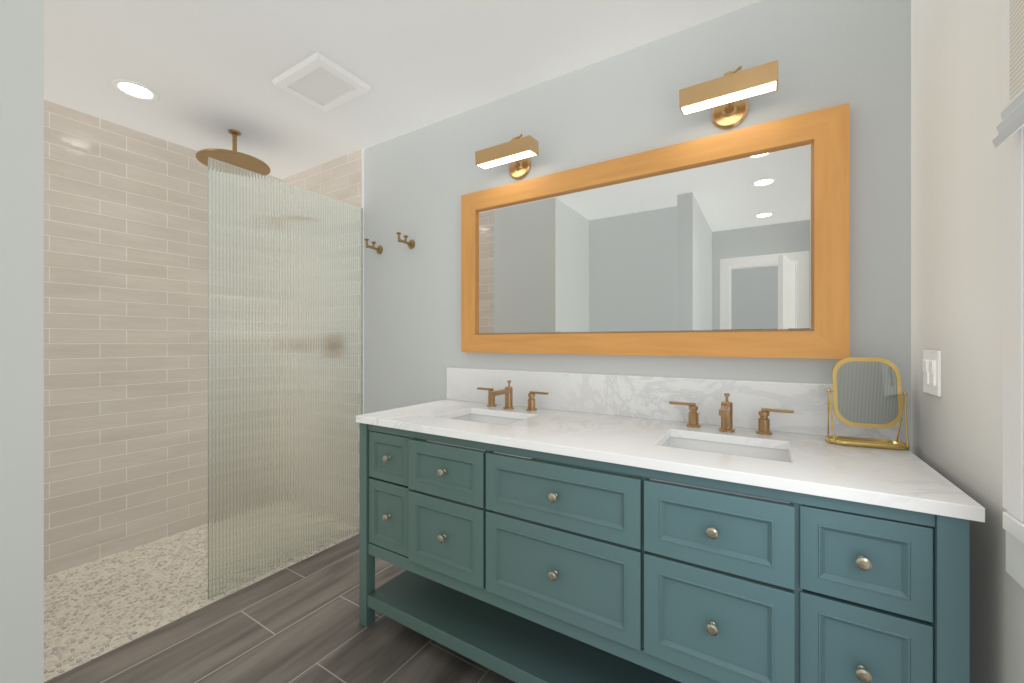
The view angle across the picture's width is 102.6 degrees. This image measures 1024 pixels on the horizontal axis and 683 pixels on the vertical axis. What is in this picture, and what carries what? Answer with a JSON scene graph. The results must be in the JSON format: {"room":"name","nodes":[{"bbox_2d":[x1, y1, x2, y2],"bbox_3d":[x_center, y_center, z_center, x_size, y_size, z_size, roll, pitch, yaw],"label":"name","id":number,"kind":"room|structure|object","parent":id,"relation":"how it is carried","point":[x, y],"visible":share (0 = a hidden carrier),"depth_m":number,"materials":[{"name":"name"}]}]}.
{"room":"bathroom","nodes":[
{"label":"bathroom","id":0,"kind":"room"},
{"bbox_2d":[0,0,43,682],"bbox_3d":[-1.447,-0.016,0.676,0.100,2.440,0.885,0,0,32],"label":"wall","id":1,"kind":"structure","parent":0,"point":[21,341],"depth_m":1.00,"materials":[{"name":"white paint"}]},
{"bbox_2d":[44,100,281,576],"bbox_3d":[-2.220,-0.016,2.484,0.120,2.440,1.575,0,0,32],"label":"wall","id":2,"kind":"structure","parent":0,"point":[125,338],"depth_m":2.34,"materials":[{"name":"beige tile"}]},
{"bbox_2d":[44,524,358,681],"bbox_3d":[-1.772,1.229,2.271,1.068,0.050,1.685,0,0,32],"label":"shower floor","id":3,"kind":"structure","parent":0,"point":[97,608],"depth_m":1.94,"materials":[{"name":"beige tile"}]},
{"bbox_2d":[44,534,515,682],"bbox_3d":[-1.248,1.229,-0.415,2.652,0.050,5.700,0,0,32],"label":"floor","id":4,"kind":"structure","parent":0,"point":[298,622],"depth_m":1.63,"materials":[{"name":"tile"}]},
{"bbox_2d":[356,420,984,682],"bbox_3d":[0.267,0.774,1.513,1.814,0.860,0.619,0,0,32],"label":"bathroom vanity","id":5,"kind":"object","parent":4,"relation":"on","point":[586,528],"depth_m":1.12,"materials":[{"name":"teal wood"}]},
{"bbox_2d":[356,400,984,515],"bbox_3d":[0.275,0.330,1.519,1.840,0.028,0.604,0,0,32],"label":"countertop","id":6,"kind":"structure","parent":5,"relation":"on","point":[812,462],"depth_m":1.21,"materials":[{"name":"white stone"}]},
{"bbox_2d":[456,412,523,423],"bbox_3d":[-0.112,0.406,1.748,0.400,0.148,0.304,0,0,32],"label":"sink","id":7,"kind":"object","parent":6,"relation":"in","point":[492,417],"depth_m":1.89,"materials":[{"name":"white ceramic"}]},
{"bbox_2d":[477,380,548,410],"bbox_3d":[-0.043,0.249,1.888,0.394,0.132,0.194,0,0,32],"label":"faucet","id":8,"kind":"object","parent":6,"relation":"on","point":[507,391],"visible":1,"depth_m":1.91,"materials":[{"name":"brown metal"}]},
{"bbox_2d":[664,432,787,459],"bbox_3d":[0.653,0.406,1.274,0.392,0.148,0.304,0,0,32],"label":"sink","id":9,"kind":"object","parent":6,"relation":"in","point":[681,439],"depth_m":1.38,"materials":[{"name":"white ceramic"}]},
{"bbox_2d":[669,393,793,434],"bbox_3d":[0.733,0.249,1.407,0.394,0.132,0.194,0,0,32],"label":"faucet","id":10,"kind":"object","parent":6,"relation":"on","point":[726,411],"visible":1,"depth_m":1.43,"materials":[{"name":"brown metal"}]},
{"bbox_2d":[825,357,908,449],"bbox_3d":[1.081,0.182,1.254,0.200,0.266,0.080,0,0,24],"label":"makeup mirror","id":11,"kind":"object","parent":6,"relation":"on","point":[866,393],"visible":1,"depth_m":1.25,"materials":[{"name":"gold metal"}]},
{"bbox_2d":[282,149,361,207],"bbox_3d":[-1.372,-0.016,2.950,1.032,2.440,0.110,0,0,32],"label":"tiled wall","id":12,"kind":"structure","parent":0,"point":[340,178],"depth_m":2.76,"materials":[{"name":"beige tile"}]},
{"bbox_2d":[362,208,362,414],"bbox_3d":[-0.963,0.172,2.630,0.018,2.056,0.002,0,0,32],"label":"channel","id":13,"kind":"object","parent":12,"relation":"attached to","point":[362,311],"visible":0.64,"depth_m":2.62,"materials":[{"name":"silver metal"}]},
{"bbox_2d":[208,157,361,599],"bbox_3d":[-1.188,0.172,2.268,0.009,2.056,0.850,0,0,32],"label":"glass panel","id":14,"kind":"object","parent":13,"relation":"attached to","point":[284,334],"visible":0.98,"depth_m":2.18,"materials":[{"name":"clear glass"}]},
{"bbox_2d":[362,149,363,413],"bbox_3d":[-0.958,-0.016,2.634,0.006,2.440,0.011,0,0,32],"label":"tile trim","id":15,"kind":"structure","parent":12,"relation":"attached to","point":[363,262],"depth_m":2.63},
{"bbox_2d":[44,0,761,178],"bbox_3d":[-1.702,-1.276,-0.134,3.720,0.080,5.700,0,0,32],"label":"ceiling","id":16,"kind":"structure","parent":0,"point":[207,71],"depth_m":1.77,"materials":[{"name":"paint"}]},
{"bbox_2d":[111,79,158,100],"bbox_3d":[-1.851,-1.234,2.017,0.172,0.005,0.172,0,0,32],"label":"recessed light","id":17,"kind":"object","parent":16,"relation":"in","point":[136,90],"visible":1,"depth_m":2.01,"materials":[{"name":"white plastic"}]},
{"bbox_2d":[196,129,269,175],"bbox_3d":[-1.637,-1.139,2.420,0.364,0.194,0.364,0,0,32],"label":"rain showerhead","id":18,"kind":"object","parent":16,"relation":"attached to","point":[233,157],"visible":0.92,"depth_m":2.36,"materials":[{"name":"gold metal"}]},
{"bbox_2d":[272,52,370,111],"bbox_3d":[-0.908,-1.225,1.963,0.360,0.022,0.280,0,0,32],"label":"ceiling vent","id":19,"kind":"object","parent":16,"relation":"in","point":[320,81],"visible":0.97,"depth_m":1.94,"materials":[{"name":"white plastic"}]},
{"bbox_2d":[364,0,910,450],"bbox_3d":[0.212,-0.016,1.975,2.688,2.440,0.100,0,0,32],"label":"wall","id":20,"kind":"structure","parent":0,"point":[855,54],"depth_m":1.69,"materials":[{"name":"grey paint"}]},
{"bbox_2d":[364,238,382,253],"bbox_3d":[-0.852,-0.583,2.509,0.054,0.077,0.108,0,0,32],"label":"robe hook","id":21,"kind":"object","parent":20,"relation":"attached to","point":[379,249],"visible":1,"depth_m":2.51,"materials":[{"name":"gold metal"}]},
{"bbox_2d":[396,232,414,248],"bbox_3d":[-0.619,-0.583,2.365,0.054,0.077,0.108,0,0,32],"label":"robe hook","id":22,"kind":"object","parent":20,"relation":"attached to","point":[411,244],"visible":1,"depth_m":2.37,"materials":[{"name":"gold metal"}]},
{"bbox_2d":[475,133,538,179],"bbox_3d":[-0.005,-0.896,1.949,0.300,0.197,0.169,0,0,32],"label":"sconce","id":23,"kind":"object","parent":20,"relation":"attached to","point":[517,153],"visible":1,"depth_m":1.90,"materials":[{"name":"gold metal"}]},
{"bbox_2d":[461,103,849,358],"bbox_3d":[0.421,-0.358,1.763,1.602,0.830,0.033,0,0,32],"label":"framed mirror","id":24,"kind":"object","parent":20,"relation":"attached to","point":[734,243],"visible":0.92,"depth_m":1.61,"materials":[{"name":"brown wood"}]},
{"bbox_2d":[679,60,777,128],"bbox_3d":[0.772,-0.896,1.467,0.300,0.197,0.169,0,0,32],"label":"sconce","id":25,"kind":"object","parent":20,"relation":"attached to","point":[726,95],"visible":1,"depth_m":1.43,"materials":[{"name":"gold metal"}]},
{"bbox_2d":[911,0,1023,682],"bbox_3d":[0.411,-0.016,-0.161,0.100,2.440,3.520,0,0,32],"label":"wall","id":26,"kind":"structure","parent":0,"point":[956,206],"depth_m":0.92,"materials":[{"name":"paint"}]},
{"bbox_2d":[923,350,940,395],"bbox_3d":[1.133,0.083,1.111,0.012,0.118,0.118,0,0,32],"label":"light switch","id":27,"kind":"object","parent":26,"relation":"attached to","point":[932,372],"visible":0.98,"depth_m":1.09,"materials":[{"name":"white plastic"}]},
{"bbox_2d":[1002,0,1023,587],"bbox_3d":[0.636,-0.301,0.256,0.105,1.430,1.085,0,0,32],"label":"window","id":28,"kind":"structure","parent":26,"relation":"in","point":[1013,328],"depth_m":0.70,"materials":[{"name":"white"}]},
{"bbox_2d":[992,0,1023,147],"bbox_3d":[0.590,-0.708,0.297,0.032,0.756,0.934,0,0,32],"label":"window blind","id":29,"kind":"object","parent":28,"relation":"attached to","point":[1012,122],"visible":1,"depth_m":0.67,"materials":[{"name":"fabric"}]}
]}

